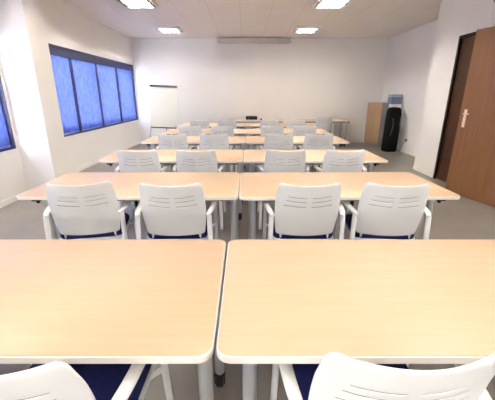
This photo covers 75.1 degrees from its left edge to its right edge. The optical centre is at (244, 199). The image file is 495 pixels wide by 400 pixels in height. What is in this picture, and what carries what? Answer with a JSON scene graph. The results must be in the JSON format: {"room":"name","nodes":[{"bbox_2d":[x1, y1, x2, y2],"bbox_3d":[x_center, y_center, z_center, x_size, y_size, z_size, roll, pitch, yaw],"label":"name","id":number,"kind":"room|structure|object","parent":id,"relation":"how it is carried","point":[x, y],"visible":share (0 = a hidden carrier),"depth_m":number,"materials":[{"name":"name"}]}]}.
{"room":"classroom","nodes":[
{"label":"classroom","id":0,"kind":"room"},
{"bbox_2d":[0,0,69,189],"bbox_3d":[-3.050,-1.567,4.622,0.440,2.980,0.440,0,18,0],"label":"wall pillar","id":1,"kind":"structure","parent":0,"point":[25,59],"depth_m":4.50,"materials":[{"name":"white paint"}]},
{"bbox_2d":[0,0,140,201],"bbox_3d":[-3.410,-0.779,2.218,0.280,2.980,15.700,0,18,0],"label":"wall","id":2,"kind":"structure","parent":0,"point":[66,27],"depth_m":6.40,"materials":[{"name":"white paint"}]},
{"bbox_2d":[0,77,15,151],"bbox_3d":[-3.405,-0.871,2.530,0.279,1.540,3.850,0,18,0],"label":"window","id":3,"kind":"structure","parent":2,"relation":"in","point":[2,96],"depth_m":4.45,"materials":[{"name":"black metal"}]},
{"bbox_2d":[0,101,11,148],"bbox_3d":[-3.334,-1.319,3.919,0.050,1.476,0.903,0,18,0],"label":"vertical blind","id":4,"kind":"object","parent":3,"relation":"attached to","point":[4,139],"visible":1,"depth_m":4.42,"materials":[{"name":"blue fabric"}]},
{"bbox_2d":[0,141,140,207],"bbox_3d":[-3.264,0.606,2.664,0.012,0.070,15.687,0,18,0],"label":"baseboard","id":5,"kind":"structure","parent":2,"relation":"attached to","point":[12,199],"depth_m":6.42,"materials":[{"name":"white"}]},
{"bbox_2d":[48,43,137,136],"bbox_3d":[-3.405,-2.526,7.580,0.279,1.540,4.260,0,18,0],"label":"window","id":6,"kind":"structure","parent":2,"relation":"in","point":[55,50],"depth_m":6.94,"materials":[{"name":"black metal"}]},
{"bbox_2d":[50,55,79,134],"bbox_3d":[-3.334,-1.970,5.905,0.050,1.476,0.708,0,18,0],"label":"vertical blind","id":7,"kind":"object","parent":6,"relation":"attached to","point":[60,65],"visible":0.8,"depth_m":5.96,"materials":[{"name":"blue fabric"}]},
{"bbox_2d":[71,59,102,130],"bbox_3d":[-3.334,-2.264,6.803,0.050,1.476,1.016,0,18,0],"label":"vertical blind","id":8,"kind":"object","parent":6,"relation":"attached to","point":[85,79],"visible":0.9,"depth_m":6.80,"materials":[{"name":"blue fabric"}]},
{"bbox_2d":[97,64,121,125],"bbox_3d":[-3.334,-2.622,7.896,0.050,1.476,1.114,0,18,0],"label":"vertical blind","id":9,"kind":"object","parent":6,"relation":"attached to","point":[106,75],"visible":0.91,"depth_m":7.88,"materials":[{"name":"blue fabric"}]},
{"bbox_2d":[117,68,135,121],"bbox_3d":[-3.334,-3.000,9.051,0.050,1.476,1.147,0,18,0],"label":"vertical blind","id":10,"kind":"object","parent":6,"relation":"attached to","point":[124,76],"visible":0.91,"depth_m":9.04,"materials":[{"name":"blue fabric"}]},
{"bbox_2d":[0,143,494,399],"bbox_3d":[0.340,0.684,2.697,8.220,0.100,16.100,0,18,0],"label":"floor","id":11,"kind":"structure","parent":0,"point":[463,218],"depth_m":3.67,"materials":[{"name":"carpet"}]},
{"bbox_2d":[0,361,173,399],"bbox_3d":[-0.592,0.708,1.046,0.584,0.890,0.610,1,18,2],"label":"armchair","id":12,"kind":"object","parent":11,"relation":"on","point":[55,380],"visible":0.57,"depth_m":0.78,"materials":[{"name":"white plastic"}]},
{"bbox_2d":[28,364,151,399],"bbox_3d":[-0.589,0.664,1.119,0.444,0.051,0.403,1,18,2],"label":"seat cushion","id":13,"kind":"object","parent":12,"relation":"on","point":[103,380],"depth_m":1.15,"materials":[{"name":"blue fabric"}]},
{"bbox_2d":[43,181,135,238],"bbox_3d":[-1.156,0.237,2.482,0.584,0.890,0.610,-3,18,-10],"label":"armchair","id":14,"kind":"object","parent":11,"relation":"on","point":[90,211],"visible":0.94,"depth_m":2.25,"materials":[{"name":"white plastic"}]},
{"bbox_2d":[60,213,128,238],"bbox_3d":[-1.171,0.194,2.553,0.444,0.051,0.403,-3,18,-10],"label":"seat cushion","id":15,"kind":"object","parent":14,"relation":"on","point":[111,233],"depth_m":2.38,"materials":[{"name":"blue fabric"}]},
{"bbox_2d":[0,239,225,399],"bbox_3d":[-0.902,0.671,1.388,1.617,0.740,0.776,0,18,0],"label":"table","id":16,"kind":"object","parent":11,"relation":"on","point":[69,301],"visible":0.98,"depth_m":1.16,"materials":[{"name":"brown wood"}]},
{"bbox_2d":[16,172,239,240],"bbox_3d":[-0.859,0.208,2.802,1.617,0.740,0.776,0,18,0],"label":"table","id":17,"kind":"object","parent":11,"relation":"on","point":[217,186],"visible":0.64,"depth_m":2.69,"materials":[{"name":"beige wood"}]},
{"bbox_2d":[115,149,172,208],"bbox_3d":[-1.158,-0.179,3.752,0.584,0.890,0.610,-1,18,-2],"label":"armchair","id":18,"kind":"object","parent":11,"relation":"on","point":[128,161],"visible":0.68,"depth_m":3.47,"materials":[{"name":"white plastic"}]},
{"bbox_2d":[148,85,176,149],"bbox_3d":[-2.233,-2.293,8.919,0.864,1.694,0.843,-1,18,-4],"label":"easel","id":19,"kind":"object","parent":11,"relation":"on","point":[163,98],"visible":0.92,"depth_m":8.70,"materials":[{"name":"white paper"}]},
{"bbox_2d":[98,150,242,219],"bbox_3d":[-0.836,-0.203,4.056,1.617,0.740,0.776,0,18,0],"label":"table","id":20,"kind":"object","parent":11,"relation":"on","point":[166,157],"visible":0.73,"depth_m":3.77,"materials":[{"name":"beige wood"}]},
{"bbox_2d":[156,134,196,171],"bbox_3d":[-1.090,-0.632,5.135,0.584,0.890,0.610,0,18,0],"label":"armchair","id":21,"kind":"object","parent":11,"relation":"on","point":[166,142],"visible":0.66,"depth_m":4.85,"materials":[{"name":"white plastic"}]},
{"bbox_2d":[135,182,218,239],"bbox_3d":[-0.501,0.242,2.467,0.584,0.890,0.610,0,18,-1],"label":"armchair","id":22,"kind":"object","parent":11,"relation":"on","point":[169,212],"visible":0.94,"depth_m":2.23,"materials":[{"name":"white plastic"}]},
{"bbox_2d":[148,216,207,238],"bbox_3d":[-0.503,0.199,2.539,0.444,0.051,0.403,0,18,-1],"label":"seat cushion","id":23,"kind":"object","parent":22,"relation":"on","point":[199,234],"depth_m":2.35,"materials":[{"name":"blue fabric"}]},
{"bbox_2d":[179,126,201,149],"bbox_3d":[-1.030,-1.032,6.356,0.584,0.890,0.610,0,18,0],"label":"armchair","id":24,"kind":"object","parent":11,"relation":"on","point":[196,130],"visible":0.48,"depth_m":6.05,"materials":[{"name":"white plastic"}]},
{"bbox_2d":[140,136,244,172],"bbox_3d":[-0.814,-0.656,5.439,1.617,0.740,0.776,0,18,0],"label":"table","id":25,"kind":"object","parent":11,"relation":"on","point":[192,140],"visible":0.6,"depth_m":5.14,"materials":[{"name":"beige wood"}]},
{"bbox_2d":[173,149,225,229],"bbox_3d":[-0.525,-0.179,3.752,0.584,0.890,0.610,0,18,0],"label":"armchair","id":26,"kind":"object","parent":11,"relation":"on","point":[186,161],"visible":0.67,"depth_m":3.48,"materials":[{"name":"white plastic"}]},
{"bbox_2d":[190,120,208,128],"bbox_3d":[-1.073,-1.499,7.782,0.584,0.890,0.610,-1,18,-3],"label":"armchair","id":27,"kind":"object","parent":11,"relation":"on","point":[204,124],"visible":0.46,"depth_m":7.47,"materials":[{"name":"white plastic"}]},
{"bbox_2d":[162,129,245,169],"bbox_3d":[-0.793,-1.056,6.660,1.617,0.740,0.776,0,18,0],"label":"table","id":28,"kind":"object","parent":11,"relation":"on","point":[237,132],"visible":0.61,"depth_m":6.28,"materials":[{"name":"beige wood"}]},
{"bbox_2d":[179,123,246,149],"bbox_3d":[-0.763,-1.523,8.086,1.617,0.740,0.776,0,18,0],"label":"table","id":29,"kind":"object","parent":11,"relation":"on","point":[239,125],"visible":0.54,"depth_m":7.75,"materials":[{"name":"beige wood"}]},
{"bbox_2d":[197,134,233,171],"bbox_3d":[-0.469,-0.632,5.135,0.584,0.890,0.610,0,18,-1],"label":"armchair","id":30,"kind":"object","parent":11,"relation":"on","point":[207,142],"visible":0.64,"depth_m":4.85,"materials":[{"name":"white plastic"}]},
{"bbox_2d":[211,126,237,171],"bbox_3d":[-0.430,-1.032,6.356,0.584,0.890,0.610,0,18,0],"label":"armchair","id":31,"kind":"object","parent":11,"relation":"on","point":[215,130],"visible":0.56,"depth_m":6.05,"materials":[{"name":"white plastic"}]},
{"bbox_2d":[218,120,239,149],"bbox_3d":[-0.420,-1.499,7.782,0.584,0.890,0.610,0,18,0],"label":"armchair","id":32,"kind":"object","parent":11,"relation":"on","point":[221,123],"visible":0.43,"depth_m":7.47,"materials":[{"name":"white plastic"}]},
{"bbox_2d":[228,119,283,122],"bbox_3d":[0.300,-2.003,9.549,1.617,0.740,0.776,0,18,0],"label":"table","id":33,"kind":"object","parent":11,"relation":"on","point":[237,120],"visible":0.3,"depth_m":9.16,"materials":[{"name":"beige wood"}]},
{"bbox_2d":[246,116,256,119],"bbox_3d":[0.190,-2.406,9.432,0.330,0.100,0.276,0,18,0],"label":"projector","id":34,"kind":"object","parent":33,"relation":"on","point":[247,117],"visible":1,"depth_m":9.31,"materials":[{"name":"black plastic"}]},
{"bbox_2d":[256,120,278,149],"bbox_3d":[0.570,-1.499,7.782,0.584,0.890,0.610,0,18,0],"label":"armchair","id":35,"kind":"object","parent":11,"relation":"on","point":[270,123],"visible":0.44,"depth_m":7.46,"materials":[{"name":"white plastic"}]},
{"bbox_2d":[255,126,283,166],"bbox_3d":[0.512,-1.032,6.356,0.584,0.890,0.610,-1,18,-2],"label":"armchair","id":36,"kind":"object","parent":11,"relation":"on","point":[279,130],"visible":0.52,"depth_m":6.05,"materials":[{"name":"white plastic"}]},
{"bbox_2d":[258,134,295,170],"bbox_3d":[0.510,-0.632,5.135,0.584,0.890,0.610,0,18,0],"label":"armchair","id":37,"kind":"object","parent":11,"relation":"on","point":[271,142],"visible":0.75,"depth_m":4.85,"materials":[{"name":"white plastic"}]},
{"bbox_2d":[247,123,314,128],"bbox_3d":[0.864,-1.523,8.086,1.617,0.740,0.776,0,18,0],"label":"table","id":38,"kind":"object","parent":11,"relation":"on","point":[251,125],"visible":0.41,"depth_m":7.70,"materials":[{"name":"beige wood"}]},
{"bbox_2d":[257,149,308,229],"bbox_3d":[0.437,-0.179,3.752,0.584,0.890,0.610,0,18,1],"label":"armchair","id":39,"kind":"object","parent":11,"relation":"on","point":[275,161],"visible":0.61,"depth_m":3.47,"materials":[{"name":"white plastic"}]},
{"bbox_2d":[246,129,329,167],"bbox_3d":[0.834,-1.056,6.660,1.617,0.740,0.776,0,18,0],"label":"table","id":40,"kind":"object","parent":11,"relation":"on","point":[253,132],"visible":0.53,"depth_m":6.28,"materials":[{"name":"beige wood"}]},
{"bbox_2d":[286,120,304,128],"bbox_3d":[1.185,-1.499,7.782,0.584,0.890,0.610,0,18,0],"label":"armchair","id":41,"kind":"object","parent":11,"relation":"on","point":[290,124],"visible":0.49,"depth_m":7.47,"materials":[{"name":"white plastic"}]},
{"bbox_2d":[245,136,349,149],"bbox_3d":[0.814,-0.656,5.439,1.617,0.740,0.776,0,18,0],"label":"table","id":42,"kind":"object","parent":11,"relation":"on","point":[252,140],"visible":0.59,"depth_m":5.07,"materials":[{"name":"beige wood"}]},
{"bbox_2d":[263,183,344,238],"bbox_3d":[0.430,0.242,2.467,0.584,0.890,0.610,0,18,0],"label":"armchair","id":43,"kind":"object","parent":11,"relation":"on","point":[300,212],"visible":0.93,"depth_m":2.23,"materials":[{"name":"white plastic"}]},
{"bbox_2d":[273,221,332,238],"bbox_3d":[0.430,0.199,2.540,0.444,0.051,0.403,0,18,0],"label":"seat cushion","id":44,"kind":"object","parent":43,"relation":"on","point":[277,234],"depth_m":2.35,"materials":[{"name":"blue fabric"}]},
{"bbox_2d":[293,126,317,171],"bbox_3d":[1.130,-1.032,6.356,0.584,0.890,0.610,0,18,0],"label":"armchair","id":45,"kind":"object","parent":11,"relation":"on","point":[298,130],"visible":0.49,"depth_m":6.05,"materials":[{"name":"white plastic"}]},
{"bbox_2d":[295,134,334,149],"bbox_3d":[1.114,-0.632,5.135,0.584,0.890,0.610,0,18,1],"label":"armchair","id":46,"kind":"object","parent":11,"relation":"on","point":[311,142],"visible":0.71,"depth_m":4.85,"materials":[{"name":"white plastic"}]},
{"bbox_2d":[243,150,387,205],"bbox_3d":[0.791,-0.203,4.056,1.617,0.740,0.776,0,18,0],"label":"table","id":47,"kind":"object","parent":11,"relation":"on","point":[254,157],"visible":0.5,"depth_m":3.77,"materials":[{"name":"beige wood"}]},
{"bbox_2d":[311,116,332,148],"bbox_3d":[2.150,-1.909,9.033,0.584,0.890,0.610,0,18,0],"label":"armchair","id":48,"kind":"object","parent":11,"relation":"on","point":[324,123],"visible":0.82,"depth_m":8.78,"materials":[{"name":"white plastic"}]},
{"bbox_2d":[293,119,352,145],"bbox_3d":[2.250,-2.003,9.549,1.617,0.740,0.776,0,18,0],"label":"table","id":49,"kind":"object","parent":11,"relation":"on","point":[341,121],"visible":0.41,"depth_m":9.18,"materials":[{"name":"beige wood"}]},
{"bbox_2d":[309,149,366,211],"bbox_3d":[1.066,-0.179,3.752,0.584,0.890,0.610,0,18,-1],"label":"armchair","id":50,"kind":"object","parent":11,"relation":"on","point":[333,161],"visible":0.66,"depth_m":3.47,"materials":[{"name":"white plastic"}]},
{"bbox_2d":[239,172,459,238],"bbox_3d":[0.764,0.208,2.802,1.617,0.740,0.776,0,18,-1],"label":"table","id":51,"kind":"object","parent":11,"relation":"on","point":[254,186],"visible":0.66,"depth_m":2.69,"materials":[{"name":"beige wood"}]},
{"bbox_2d":[216,239,494,399],"bbox_3d":[0.725,0.671,1.388,1.617,0.740,0.776,0,18,0],"label":"table","id":52,"kind":"object","parent":11,"relation":"on","point":[285,301],"visible":1,"depth_m":1.14,"materials":[{"name":"brown wood"}]},
{"bbox_2d":[364,102,388,145],"bbox_3d":[3.887,-2.257,9.555,0.300,1.220,0.640,-5,19,-15],"label":"storage cabinet","id":53,"kind":"object","parent":11,"relation":"on","point":[376,111],"visible":0.93,"depth_m":9.41,"materials":[{"name":"brown wood"}]},
{"bbox_2d":[270,352,494,399],"bbox_3d":[0.390,0.702,1.065,0.584,0.890,0.610,0,18,0],"label":"armchair","id":54,"kind":"object","parent":11,"relation":"on","point":[338,376],"visible":0.79,"depth_m":0.75,"materials":[{"name":"white plastic"}]},
{"bbox_2d":[292,364,408,399],"bbox_3d":[0.390,0.658,1.138,0.444,0.051,0.403,0,18,0],"label":"seat cushion","id":55,"kind":"object","parent":54,"relation":"on","point":[304,373],"depth_m":1.16,"materials":[{"name":"blue fabric"}]},
{"bbox_2d":[334,182,431,238],"bbox_3d":[1.031,0.243,2.466,0.584,0.890,0.610,2,18,5],"label":"armchair","id":56,"kind":"object","parent":11,"relation":"on","point":[384,211],"visible":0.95,"depth_m":2.23,"materials":[{"name":"white plastic"}]},
{"bbox_2d":[345,214,413,238],"bbox_3d":[1.038,0.199,2.538,0.444,0.051,0.403,2,18,5],"label":"seat cushion","id":57,"kind":"object","parent":56,"relation":"on","point":[359,234],"depth_m":2.36,"materials":[{"name":"blue fabric"}]},
{"bbox_2d":[381,107,401,151],"bbox_3d":[3.846,-1.839,8.424,0.361,1.130,0.371,-1,18,-4],"label":"equipment bag","id":58,"kind":"object","parent":11,"relation":"on","point":[392,124],"visible":1,"depth_m":8.34,"materials":[{"name":"black fabric"}]},
{"bbox_2d":[389,104,401,107],"bbox_3d":[4.000,-1.982,8.748,0.280,1.200,0.220,0,18,0],"label":"display stand","id":59,"kind":"object","parent":11,"relation":"on","point":[390,105],"visible":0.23,"depth_m":8.48,"materials":[{"name":"white plastic"}]},
{"bbox_2d":[387,95,401,103],"bbox_3d":[3.965,-2.666,8.524,0.274,0.240,0.242,0,18,0],"label":"box","id":60,"kind":"object","parent":59,"relation":"on","point":[392,99],"visible":1,"depth_m":8.42,"materials":[{"name":"blue plastic"}]},
{"bbox_2d":[55,0,442,37],"bbox_3d":[0.340,-2.243,1.738,8.220,0.100,16.100,0,18,0],"label":"ceiling","id":61,"kind":"structure","parent":0,"point":[196,18],"depth_m":6.69,"materials":[{"name":"paint"}]},
{"bbox_2d":[115,0,157,7],"bbox_3d":[-1.870,-3.416,5.563,0.594,0.050,0.594,0,18,0],"label":"ceiling light","id":62,"kind":"object","parent":61,"relation":"attached to","point":[125,3],"visible":1,"depth_m":5.57,"materials":[{"name":"white plastic"}]},
{"bbox_2d":[154,26,182,32],"bbox_3d":[-1.870,-4.188,7.920,0.594,0.050,0.594,0,18,0],"label":"ceiling light","id":63,"kind":"object","parent":61,"relation":"attached to","point":[161,29],"visible":1,"depth_m":7.81,"materials":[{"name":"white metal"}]},
{"bbox_2d":[293,26,321,32],"bbox_3d":[1.520,-4.188,7.920,0.594,0.050,0.594,0,18,0],"label":"ceiling light","id":64,"kind":"object","parent":61,"relation":"attached to","point":[299,29],"visible":1,"depth_m":7.81,"materials":[{"name":"white plastic"}]},
{"bbox_2d":[312,0,353,7],"bbox_3d":[1.520,-3.416,5.563,0.594,0.050,0.594,0,18,0],"label":"ceiling light","id":65,"kind":"object","parent":61,"relation":"attached to","point":[318,3],"visible":1,"depth_m":5.58,"materials":[{"name":"white plastic"}]},
{"bbox_2d":[131,38,389,139],"bbox_3d":[0.440,-3.255,9.773,8.020,2.980,0.200,0,18,0],"label":"wall","id":66,"kind":"structure","parent":0,"point":[302,78],"depth_m":9.54,"materials":[{"name":"white paint"}]},
{"bbox_2d":[141,140,364,142],"bbox_3d":[0.440,-1.839,10.125,7.394,0.070,0.012,0,18,0],"label":"baseboard","id":67,"kind":"structure","parent":66,"relation":"attached to","point":[350,141],"depth_m":10.12,"materials":[{"name":"white"}]},
{"bbox_2d":[217,38,290,43],"bbox_3d":[0.255,-4.534,9.166,2.084,0.150,0.156,0,18,0],"label":"projection screen","id":68,"kind":"object","parent":66,"relation":"attached to","point":[219,40],"visible":1,"depth_m":9.10,"materials":[{"name":"grey metal"}]},
{"bbox_2d":[382,19,437,153],"bbox_3d":[4.250,-2.635,7.881,0.200,2.980,3.780,0,18,0],"label":"wall","id":69,"kind":"structure","parent":0,"point":[409,52],"depth_m":8.07,"materials":[{"name":"white paint"}]},
{"bbox_2d":[396,147,415,156],"bbox_3d":[4.144,-1.252,8.333,0.012,0.070,3.757,0,18,0],"label":"baseboard","id":70,"kind":"structure","parent":69,"relation":"attached to","point":[398,149],"depth_m":8.25,"materials":[{"name":"white"}]},
{"bbox_2d":[414,0,494,178],"bbox_3d":[3.885,-0.191,0.422,0.930,2.980,11.920,0,18,0],"label":"wall","id":71,"kind":"structure","parent":0,"point":[456,18],"depth_m":5.58,"materials":[{"name":"white paint"}]},
{"bbox_2d":[413,166,432,177],"bbox_3d":[3.414,1.192,0.875,0.012,0.070,11.920,0,18,0],"label":"baseboard","id":72,"kind":"structure","parent":71,"relation":"attached to","point":[420,170],"depth_m":6.15,"materials":[{"name":"white"}]},
{"bbox_2d":[433,31,476,178],"bbox_3d":[3.420,-1.225,4.634,0.040,2.322,1.754,0,18,0],"label":"trim","id":73,"kind":"structure","parent":71,"relation":"attached to","point":[461,37],"depth_m":5.37,"materials":[{"name":"brown wood"}]},
{"bbox_2d":[437,36,475,181],"bbox_3d":[3.459,-1.338,5.050,0.051,2.262,0.800,0,18,0],"label":"door","id":74,"kind":"structure","parent":71,"relation":"in","point":[468,43],"depth_m":5.26,"materials":[{"name":"brown wood"}]},
{"bbox_2d":[445,26,494,206],"bbox_3d":[3.239,-1.079,4.259,0.104,2.262,0.933,-5,19,-15],"label":"door","id":75,"kind":"structure","parent":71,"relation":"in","point":[471,173],"depth_m":4.43,"materials":[{"name":"brown wood"}]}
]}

